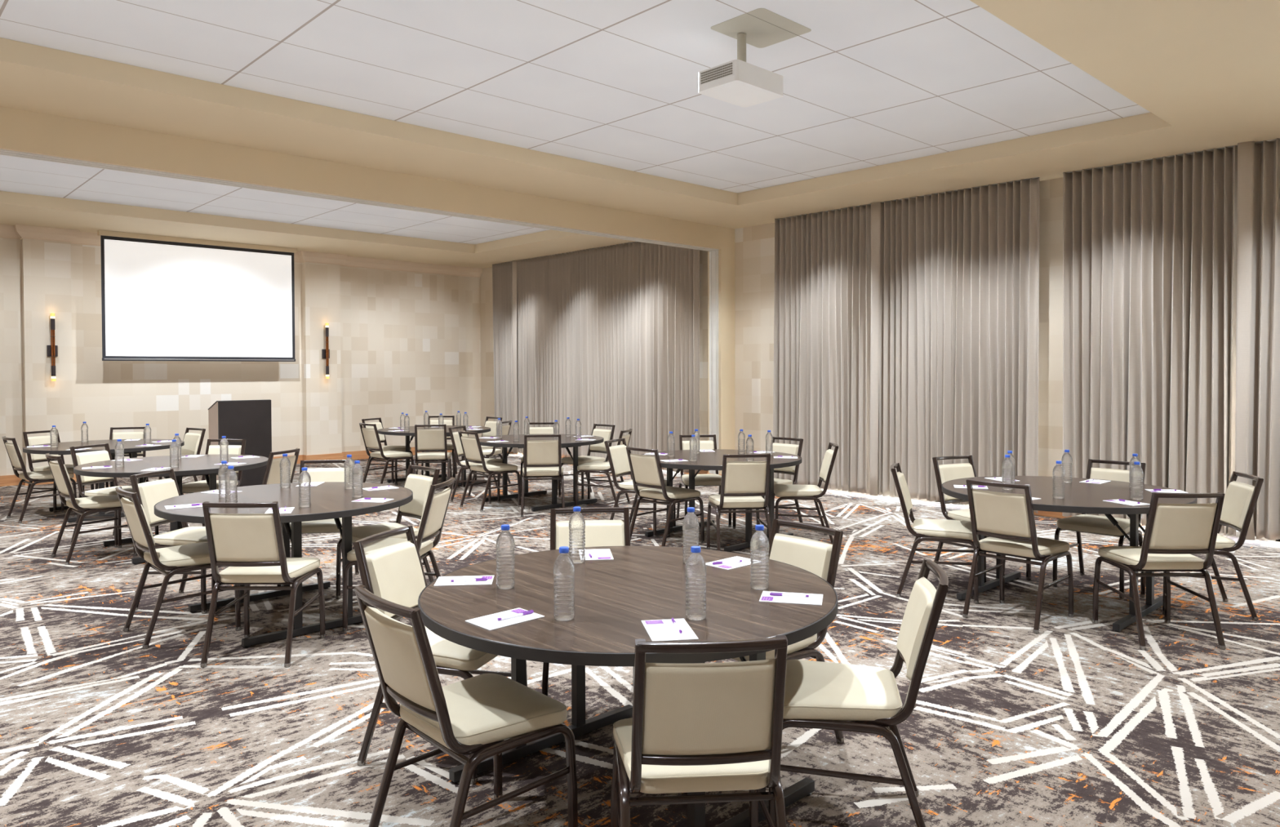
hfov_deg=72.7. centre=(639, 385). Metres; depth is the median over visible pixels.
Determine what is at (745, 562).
notepad
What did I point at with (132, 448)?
round table
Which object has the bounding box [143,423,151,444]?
water bottle
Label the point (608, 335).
curtain
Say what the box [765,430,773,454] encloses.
water bottle
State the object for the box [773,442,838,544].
banquet chair
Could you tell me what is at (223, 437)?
water bottle
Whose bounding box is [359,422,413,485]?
banquet chair
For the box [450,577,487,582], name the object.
pen
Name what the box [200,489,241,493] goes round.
notepad
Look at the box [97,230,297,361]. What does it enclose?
projection screen
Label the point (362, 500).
notepad
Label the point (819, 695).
banquet chair
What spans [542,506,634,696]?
banquet chair
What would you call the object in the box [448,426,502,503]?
banquet chair
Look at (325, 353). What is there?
wall sconce
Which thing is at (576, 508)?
water bottle
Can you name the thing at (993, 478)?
notepad
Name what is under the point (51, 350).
wall sconce
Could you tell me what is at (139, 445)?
notepad
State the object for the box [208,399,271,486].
lectern
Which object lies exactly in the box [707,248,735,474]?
column
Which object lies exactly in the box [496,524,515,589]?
water bottle
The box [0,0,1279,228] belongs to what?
ceiling
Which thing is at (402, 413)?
water bottle
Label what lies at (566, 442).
round table
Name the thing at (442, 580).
notepad
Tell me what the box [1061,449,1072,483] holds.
water bottle
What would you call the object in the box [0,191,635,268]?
ceiling
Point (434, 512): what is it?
banquet chair
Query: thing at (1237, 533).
baseboard
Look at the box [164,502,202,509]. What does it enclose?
notepad
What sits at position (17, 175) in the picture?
ceiling
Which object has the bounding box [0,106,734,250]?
beam
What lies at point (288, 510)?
notepad
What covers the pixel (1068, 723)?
floor
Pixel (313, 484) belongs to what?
notepad
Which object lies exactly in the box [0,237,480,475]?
wall
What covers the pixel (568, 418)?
water bottle
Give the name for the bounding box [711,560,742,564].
pen
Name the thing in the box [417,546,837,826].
round table
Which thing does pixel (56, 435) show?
water bottle
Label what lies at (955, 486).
notepad
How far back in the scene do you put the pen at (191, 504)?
5.19 m
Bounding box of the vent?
[699,61,733,85]
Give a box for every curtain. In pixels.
[492,261,513,452]
[511,241,699,473]
[773,204,871,493]
[870,177,1039,513]
[1062,145,1237,535]
[1235,137,1279,540]
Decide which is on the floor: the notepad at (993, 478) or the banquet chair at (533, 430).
the banquet chair at (533, 430)
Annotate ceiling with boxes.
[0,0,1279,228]
[0,155,550,244]
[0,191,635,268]
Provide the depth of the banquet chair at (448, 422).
13.08 m
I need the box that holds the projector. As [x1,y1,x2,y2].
[698,8,811,107]
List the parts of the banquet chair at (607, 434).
leg, leg, seat, cross rail, backrest, frame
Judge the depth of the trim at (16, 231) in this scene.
14.66 m
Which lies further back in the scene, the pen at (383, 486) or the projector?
the pen at (383, 486)
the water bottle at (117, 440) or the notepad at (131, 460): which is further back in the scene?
the notepad at (131, 460)
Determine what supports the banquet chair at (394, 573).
on the floor
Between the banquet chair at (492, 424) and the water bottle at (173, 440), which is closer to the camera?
the water bottle at (173, 440)
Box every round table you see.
[22,439,184,522]
[73,453,268,564]
[154,481,413,647]
[377,425,490,487]
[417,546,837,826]
[479,433,604,511]
[641,448,801,551]
[942,475,1197,631]
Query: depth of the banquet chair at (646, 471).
7.69 m
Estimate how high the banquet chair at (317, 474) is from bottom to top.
0.881 m
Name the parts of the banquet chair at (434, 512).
leg, seat, cross rail, leg, backrest, frame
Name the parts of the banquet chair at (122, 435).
backrest, frame, cross rail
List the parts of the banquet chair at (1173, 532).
leg, leg, seat, leg, frame, cross rail, backrest, leg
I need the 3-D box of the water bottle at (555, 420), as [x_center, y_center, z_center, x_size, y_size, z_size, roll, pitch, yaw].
[-0.966,0.517,10.023,0.070,0.233,0.070,-1,1,-31]
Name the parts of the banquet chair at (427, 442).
leg, cross rail, backrest, frame, seat, leg, leg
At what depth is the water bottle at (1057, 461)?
5.45 m
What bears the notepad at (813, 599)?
on the round table at (612, 597)
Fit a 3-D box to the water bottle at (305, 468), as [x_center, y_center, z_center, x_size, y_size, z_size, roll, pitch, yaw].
[-1.997,0.606,5.178,0.070,0.233,0.070,-1,1,-38]
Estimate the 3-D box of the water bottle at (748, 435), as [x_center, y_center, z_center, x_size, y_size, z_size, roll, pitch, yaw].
[0.973,0.553,7.696,0.070,0.233,0.070,0,1,5]
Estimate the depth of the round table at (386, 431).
11.89 m
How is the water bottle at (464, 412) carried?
on the round table at (386, 431)
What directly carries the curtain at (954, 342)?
hanging from the ceiling at (1206, 73)
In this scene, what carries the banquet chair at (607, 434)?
on the floor
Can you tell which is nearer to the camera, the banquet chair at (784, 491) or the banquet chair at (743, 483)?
the banquet chair at (743, 483)
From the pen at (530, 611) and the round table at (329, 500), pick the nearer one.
the pen at (530, 611)
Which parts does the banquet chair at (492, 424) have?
leg, seat, backrest, frame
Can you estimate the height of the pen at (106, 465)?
0.011 m
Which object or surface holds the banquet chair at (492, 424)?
on the floor
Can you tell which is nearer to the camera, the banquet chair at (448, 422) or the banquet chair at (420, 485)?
the banquet chair at (420, 485)
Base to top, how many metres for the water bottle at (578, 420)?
0.233 m
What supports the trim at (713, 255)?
attached to the column
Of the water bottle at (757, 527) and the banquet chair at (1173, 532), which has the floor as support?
the banquet chair at (1173, 532)
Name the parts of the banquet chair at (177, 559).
leg, backrest, cross rail, frame, leg, seat, leg, leg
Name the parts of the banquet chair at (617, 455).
frame, backrest, leg, cross rail, leg, seat, leg, leg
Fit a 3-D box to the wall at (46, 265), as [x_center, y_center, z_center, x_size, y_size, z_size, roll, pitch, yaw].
[-6.854,-0.435,13.515,4.497,3.557,0.160,-1,1,-43]
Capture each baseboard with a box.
[0,447,452,486]
[506,451,1071,518]
[828,488,968,505]
[1140,523,1279,541]
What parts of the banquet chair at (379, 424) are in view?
leg, frame, backrest, leg, seat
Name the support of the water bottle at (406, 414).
on the round table at (386, 431)
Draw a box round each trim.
[0,148,717,251]
[0,224,482,277]
[709,248,719,474]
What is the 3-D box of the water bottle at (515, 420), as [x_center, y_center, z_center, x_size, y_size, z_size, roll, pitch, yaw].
[-1.418,0.519,9.963,0.070,0.233,0.070,0,1,-2]
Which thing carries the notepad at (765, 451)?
on the round table at (706, 460)
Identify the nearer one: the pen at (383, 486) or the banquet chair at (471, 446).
the pen at (383, 486)
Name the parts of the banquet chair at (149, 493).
leg, backrest, frame, cross rail, seat, leg, leg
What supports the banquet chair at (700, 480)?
on the floor
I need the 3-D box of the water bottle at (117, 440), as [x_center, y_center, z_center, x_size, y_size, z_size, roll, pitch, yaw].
[-4.421,0.573,7.382,0.070,0.233,0.070,1,1,38]
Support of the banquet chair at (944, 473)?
on the floor
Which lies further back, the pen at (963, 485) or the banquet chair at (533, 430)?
the banquet chair at (533, 430)
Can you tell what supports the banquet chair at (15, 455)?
on the floor
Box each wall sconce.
[46,312,57,381]
[321,323,329,378]
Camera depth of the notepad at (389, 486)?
5.95 m
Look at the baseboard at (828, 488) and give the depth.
10.64 m
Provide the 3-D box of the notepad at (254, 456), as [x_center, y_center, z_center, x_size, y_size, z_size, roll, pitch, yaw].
[-3.693,0.673,8.134,0.214,0.003,0.140,-1,1,-44]
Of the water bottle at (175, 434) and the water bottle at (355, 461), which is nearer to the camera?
the water bottle at (355, 461)
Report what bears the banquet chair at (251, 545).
on the floor
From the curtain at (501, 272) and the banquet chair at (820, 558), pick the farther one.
the curtain at (501, 272)
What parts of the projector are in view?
ceiling plate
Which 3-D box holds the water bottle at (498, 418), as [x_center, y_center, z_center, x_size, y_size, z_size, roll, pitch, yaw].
[-1.692,0.511,10.447,0.070,0.233,0.070,0,1,12]
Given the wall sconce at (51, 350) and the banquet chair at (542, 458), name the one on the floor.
the banquet chair at (542, 458)
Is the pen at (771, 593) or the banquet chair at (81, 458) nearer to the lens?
the pen at (771, 593)
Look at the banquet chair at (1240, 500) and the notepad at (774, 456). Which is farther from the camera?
the notepad at (774, 456)
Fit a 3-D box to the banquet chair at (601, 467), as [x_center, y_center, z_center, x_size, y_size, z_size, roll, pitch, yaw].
[-0.402,0.946,10.054,0.588,0.881,0.476,0,1,16]
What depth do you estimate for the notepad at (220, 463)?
7.54 m
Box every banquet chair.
[1,435,77,523]
[22,429,93,512]
[44,453,137,564]
[69,443,159,547]
[95,426,148,488]
[115,485,240,648]
[128,468,244,613]
[145,427,205,494]
[182,439,245,526]
[200,501,325,667]
[262,448,299,484]
[276,459,359,590]
[335,465,439,599]
[342,477,455,631]
[352,525,527,784]
[353,584,577,826]
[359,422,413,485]
[361,417,413,483]
[413,424,452,479]
[421,415,457,475]
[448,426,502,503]
[453,416,502,479]
[457,430,520,511]
[461,420,511,487]
[520,422,558,495]
[520,434,565,516]
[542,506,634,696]
[558,423,615,500]
[574,428,632,506]
[604,438,675,537]
[610,635,787,826]
[626,446,704,546]
[675,434,731,527]
[706,453,771,551]
[732,519,844,743]
[733,436,803,528]
[768,558,948,826]
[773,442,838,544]
[889,462,978,604]
[932,454,1031,582]
[962,478,1073,633]
[1052,458,1146,598]
[1092,492,1226,649]
[1140,471,1263,620]
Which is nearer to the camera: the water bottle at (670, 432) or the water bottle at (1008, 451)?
the water bottle at (1008, 451)
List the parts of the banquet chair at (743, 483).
leg, leg, seat, frame, cross rail, backrest, leg, leg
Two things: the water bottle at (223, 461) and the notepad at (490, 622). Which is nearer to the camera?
the notepad at (490, 622)
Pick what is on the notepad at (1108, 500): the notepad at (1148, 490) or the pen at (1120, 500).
the pen at (1120, 500)
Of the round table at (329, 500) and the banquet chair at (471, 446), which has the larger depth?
the banquet chair at (471, 446)
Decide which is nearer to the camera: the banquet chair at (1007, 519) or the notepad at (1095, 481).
the banquet chair at (1007, 519)
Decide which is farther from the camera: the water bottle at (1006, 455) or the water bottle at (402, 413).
the water bottle at (402, 413)
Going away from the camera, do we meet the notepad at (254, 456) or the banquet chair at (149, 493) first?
the banquet chair at (149, 493)
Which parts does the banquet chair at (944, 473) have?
leg, frame, cross rail, backrest, seat, leg, leg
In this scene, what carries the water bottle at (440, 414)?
on the round table at (386, 431)
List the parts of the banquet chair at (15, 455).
backrest, leg, cross rail, frame, leg, seat, leg, leg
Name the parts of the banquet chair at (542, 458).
leg, seat, cross rail, backrest, frame, leg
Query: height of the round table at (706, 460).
0.755 m
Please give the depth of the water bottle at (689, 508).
3.65 m
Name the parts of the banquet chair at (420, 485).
leg, seat, cross rail, backrest, frame, leg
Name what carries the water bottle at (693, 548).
on the round table at (612, 597)
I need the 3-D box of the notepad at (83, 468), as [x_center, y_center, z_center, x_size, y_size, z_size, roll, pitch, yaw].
[-4.563,0.690,7.307,0.214,0.003,0.140,-1,1,-31]
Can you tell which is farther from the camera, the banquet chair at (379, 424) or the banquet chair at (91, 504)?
the banquet chair at (379, 424)
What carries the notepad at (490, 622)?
on the round table at (612, 597)
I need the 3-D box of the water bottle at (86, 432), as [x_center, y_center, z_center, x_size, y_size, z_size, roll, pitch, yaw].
[-6.377,0.533,9.981,0.070,0.233,0.070,0,1,0]
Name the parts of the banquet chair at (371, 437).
leg, backrest, cross rail, frame, leg, seat, leg, leg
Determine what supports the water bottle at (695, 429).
on the round table at (706, 460)
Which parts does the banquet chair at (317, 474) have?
seat, backrest, frame, leg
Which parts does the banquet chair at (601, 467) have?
leg, leg, seat, leg, frame, backrest, leg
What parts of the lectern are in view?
panel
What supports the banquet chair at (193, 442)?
on the floor
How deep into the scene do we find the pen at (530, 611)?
2.84 m
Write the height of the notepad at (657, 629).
0.003 m
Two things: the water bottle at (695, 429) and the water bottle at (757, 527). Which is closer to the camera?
the water bottle at (757, 527)
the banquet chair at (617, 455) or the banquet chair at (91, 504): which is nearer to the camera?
the banquet chair at (91, 504)
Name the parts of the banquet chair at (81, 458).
leg, frame, backrest, cross rail, seat, leg, leg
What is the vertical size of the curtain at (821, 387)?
3.506 m
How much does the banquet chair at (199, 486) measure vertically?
0.881 m
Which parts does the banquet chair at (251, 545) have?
leg, backrest, leg, cross rail, frame, seat, leg, leg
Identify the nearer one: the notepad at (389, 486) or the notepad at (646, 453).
the notepad at (389, 486)
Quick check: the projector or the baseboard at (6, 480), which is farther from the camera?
the baseboard at (6, 480)
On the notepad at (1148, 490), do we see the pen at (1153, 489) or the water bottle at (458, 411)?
the pen at (1153, 489)
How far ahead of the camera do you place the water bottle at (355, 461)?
5.58 m
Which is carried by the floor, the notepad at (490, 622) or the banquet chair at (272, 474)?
the banquet chair at (272, 474)
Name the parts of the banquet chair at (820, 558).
seat, leg, backrest, frame, leg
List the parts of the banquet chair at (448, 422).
leg, backrest, frame, seat, leg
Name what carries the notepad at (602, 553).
on the round table at (612, 597)
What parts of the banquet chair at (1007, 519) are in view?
leg, backrest, leg, cross rail, frame, seat, leg, leg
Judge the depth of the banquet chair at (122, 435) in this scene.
10.64 m
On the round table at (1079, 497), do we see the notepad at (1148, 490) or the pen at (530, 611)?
the notepad at (1148, 490)
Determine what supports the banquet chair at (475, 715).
on the floor
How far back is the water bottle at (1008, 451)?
6.13 m
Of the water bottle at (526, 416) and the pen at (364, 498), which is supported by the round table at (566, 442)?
the water bottle at (526, 416)
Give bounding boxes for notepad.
[81,466,111,469]
[114,458,140,461]
[124,439,139,440]
[138,444,160,446]
[140,467,168,471]
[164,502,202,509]
[181,454,204,457]
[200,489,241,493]
[215,462,245,465]
[231,455,258,458]
[265,506,294,513]
[295,481,324,486]
[352,497,394,502]
[362,485,399,490]
[434,575,493,586]
[465,608,544,630]
[578,548,613,560]
[641,618,698,640]
[644,453,667,454]
[662,459,688,462]
[699,449,714,451]
[706,555,761,569]
[751,450,773,453]
[759,591,822,604]
[773,456,797,457]
[953,484,988,488]
[984,476,1018,481]
[1079,479,1111,484]
[1103,498,1150,506]
[1144,488,1187,493]
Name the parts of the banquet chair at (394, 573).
leg, frame, backrest, cross rail, leg, seat, leg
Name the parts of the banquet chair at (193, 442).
backrest, frame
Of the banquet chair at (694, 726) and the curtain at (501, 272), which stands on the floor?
the banquet chair at (694, 726)
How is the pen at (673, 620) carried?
on the notepad at (657, 629)
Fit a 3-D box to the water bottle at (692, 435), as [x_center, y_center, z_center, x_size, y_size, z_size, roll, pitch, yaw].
[0.474,0.554,7.709,0.070,0.233,0.070,0,1,14]
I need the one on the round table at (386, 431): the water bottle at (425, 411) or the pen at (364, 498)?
the water bottle at (425, 411)
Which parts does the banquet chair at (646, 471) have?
leg, backrest, cross rail, frame, leg, seat, leg, leg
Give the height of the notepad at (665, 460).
0.003 m
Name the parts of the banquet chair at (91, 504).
backrest, leg, cross rail, frame, leg, seat, leg, leg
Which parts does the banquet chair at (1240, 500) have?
leg, leg, leg, seat, cross rail, leg, backrest, frame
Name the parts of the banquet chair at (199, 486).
seat, frame, backrest, cross rail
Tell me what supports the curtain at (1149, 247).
hanging from the ceiling at (1206, 73)
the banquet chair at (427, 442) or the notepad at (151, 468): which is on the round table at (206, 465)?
the notepad at (151, 468)
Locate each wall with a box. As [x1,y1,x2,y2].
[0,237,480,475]
[21,238,342,471]
[480,177,1062,476]
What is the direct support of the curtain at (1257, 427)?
hanging from the ceiling at (1206, 73)
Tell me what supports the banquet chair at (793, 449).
on the floor
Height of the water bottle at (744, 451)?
0.233 m
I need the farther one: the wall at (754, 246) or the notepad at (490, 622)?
the wall at (754, 246)
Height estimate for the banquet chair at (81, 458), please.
0.881 m
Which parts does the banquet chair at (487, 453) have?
leg, leg, seat, frame, leg, backrest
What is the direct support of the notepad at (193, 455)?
on the round table at (206, 465)
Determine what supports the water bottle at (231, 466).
on the round table at (329, 500)
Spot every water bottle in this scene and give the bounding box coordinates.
[49,425,57,447]
[80,421,88,442]
[114,439,124,466]
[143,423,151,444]
[169,439,178,467]
[173,433,181,458]
[217,460,230,497]
[219,435,228,462]
[224,465,237,502]
[280,453,290,488]
[297,466,311,506]
[343,454,355,488]
[351,460,363,497]
[400,412,404,429]
[404,413,409,431]
[423,410,428,424]
[438,413,444,429]
[456,410,461,426]
[462,412,468,429]
[496,417,502,437]
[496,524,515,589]
[513,420,519,440]
[524,416,529,435]
[553,420,559,439]
[553,546,574,621]
[564,417,570,436]
[568,506,585,563]
[575,418,581,438]
[667,431,675,456]
[682,506,699,564]
[684,546,706,620]
[689,434,697,461]
[693,429,700,453]
[737,429,745,453]
[746,434,753,461]
[750,524,768,589]
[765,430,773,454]
[1001,454,1013,489]
[1004,450,1015,484]
[1052,460,1065,498]
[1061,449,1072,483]
[1128,453,1141,488]
[1130,461,1143,499]
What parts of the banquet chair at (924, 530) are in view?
backrest, leg, frame, leg, seat, leg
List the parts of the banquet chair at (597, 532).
leg, frame, backrest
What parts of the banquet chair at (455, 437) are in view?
frame, leg, backrest, leg, seat, leg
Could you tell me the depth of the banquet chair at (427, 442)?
11.07 m
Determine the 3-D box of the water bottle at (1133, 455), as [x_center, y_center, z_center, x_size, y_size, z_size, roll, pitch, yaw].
[3.349,0.578,5.880,0.070,0.233,0.070,0,1,-2]
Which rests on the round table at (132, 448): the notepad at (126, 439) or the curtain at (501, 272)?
the notepad at (126, 439)
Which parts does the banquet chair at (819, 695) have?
leg, seat, leg, frame, cross rail, leg, backrest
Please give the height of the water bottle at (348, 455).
0.233 m
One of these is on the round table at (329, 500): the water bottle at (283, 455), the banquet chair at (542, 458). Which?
the water bottle at (283, 455)
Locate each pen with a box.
[90,465,110,467]
[173,503,199,506]
[364,497,386,499]
[371,485,389,488]
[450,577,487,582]
[497,609,533,620]
[671,617,682,633]
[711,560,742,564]
[769,592,808,596]
[963,484,984,487]
[1118,498,1139,503]
[1153,488,1176,490]
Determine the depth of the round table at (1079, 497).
5.59 m
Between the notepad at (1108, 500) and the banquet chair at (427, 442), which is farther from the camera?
the banquet chair at (427, 442)
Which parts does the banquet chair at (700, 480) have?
leg, leg, backrest, frame, seat, leg, leg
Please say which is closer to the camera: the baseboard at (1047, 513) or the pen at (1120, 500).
the pen at (1120, 500)
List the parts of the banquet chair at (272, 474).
backrest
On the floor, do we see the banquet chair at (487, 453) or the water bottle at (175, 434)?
the banquet chair at (487, 453)
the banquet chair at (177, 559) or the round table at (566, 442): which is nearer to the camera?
the banquet chair at (177, 559)
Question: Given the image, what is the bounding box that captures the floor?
[0,452,1279,826]
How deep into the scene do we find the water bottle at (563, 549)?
2.85 m
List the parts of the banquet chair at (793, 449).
leg, seat, cross rail, backrest, frame, leg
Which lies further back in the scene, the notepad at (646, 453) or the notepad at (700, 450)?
the notepad at (700, 450)
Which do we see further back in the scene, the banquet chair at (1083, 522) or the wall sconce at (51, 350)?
the wall sconce at (51, 350)
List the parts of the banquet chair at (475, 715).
leg, backrest, cross rail, frame, leg, seat, leg, leg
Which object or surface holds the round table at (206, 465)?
on the floor
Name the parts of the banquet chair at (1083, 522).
leg, leg, seat, frame, backrest, leg, leg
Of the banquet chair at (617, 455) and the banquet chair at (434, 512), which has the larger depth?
the banquet chair at (617, 455)
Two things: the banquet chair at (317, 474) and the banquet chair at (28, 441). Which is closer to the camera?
the banquet chair at (317, 474)
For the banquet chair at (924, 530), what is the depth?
5.96 m
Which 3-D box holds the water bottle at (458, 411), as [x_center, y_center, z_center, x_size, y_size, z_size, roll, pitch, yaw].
[-2.574,0.480,12.338,0.070,0.233,0.070,-1,1,-20]
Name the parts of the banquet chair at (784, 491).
leg, seat, leg, leg, frame, backrest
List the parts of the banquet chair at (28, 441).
leg, backrest, frame, cross rail, seat, leg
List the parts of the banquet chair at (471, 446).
leg, backrest, cross rail, frame, leg, seat, leg, leg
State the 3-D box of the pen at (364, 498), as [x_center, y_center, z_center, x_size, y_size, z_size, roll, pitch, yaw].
[-1.659,0.709,5.441,0.138,0.011,0.010,0,1,2]
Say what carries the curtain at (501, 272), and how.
hanging from the ceiling at (15, 208)
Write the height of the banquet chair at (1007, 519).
0.881 m
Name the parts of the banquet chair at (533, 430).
leg, frame, backrest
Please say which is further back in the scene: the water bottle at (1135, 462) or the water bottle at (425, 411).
the water bottle at (425, 411)

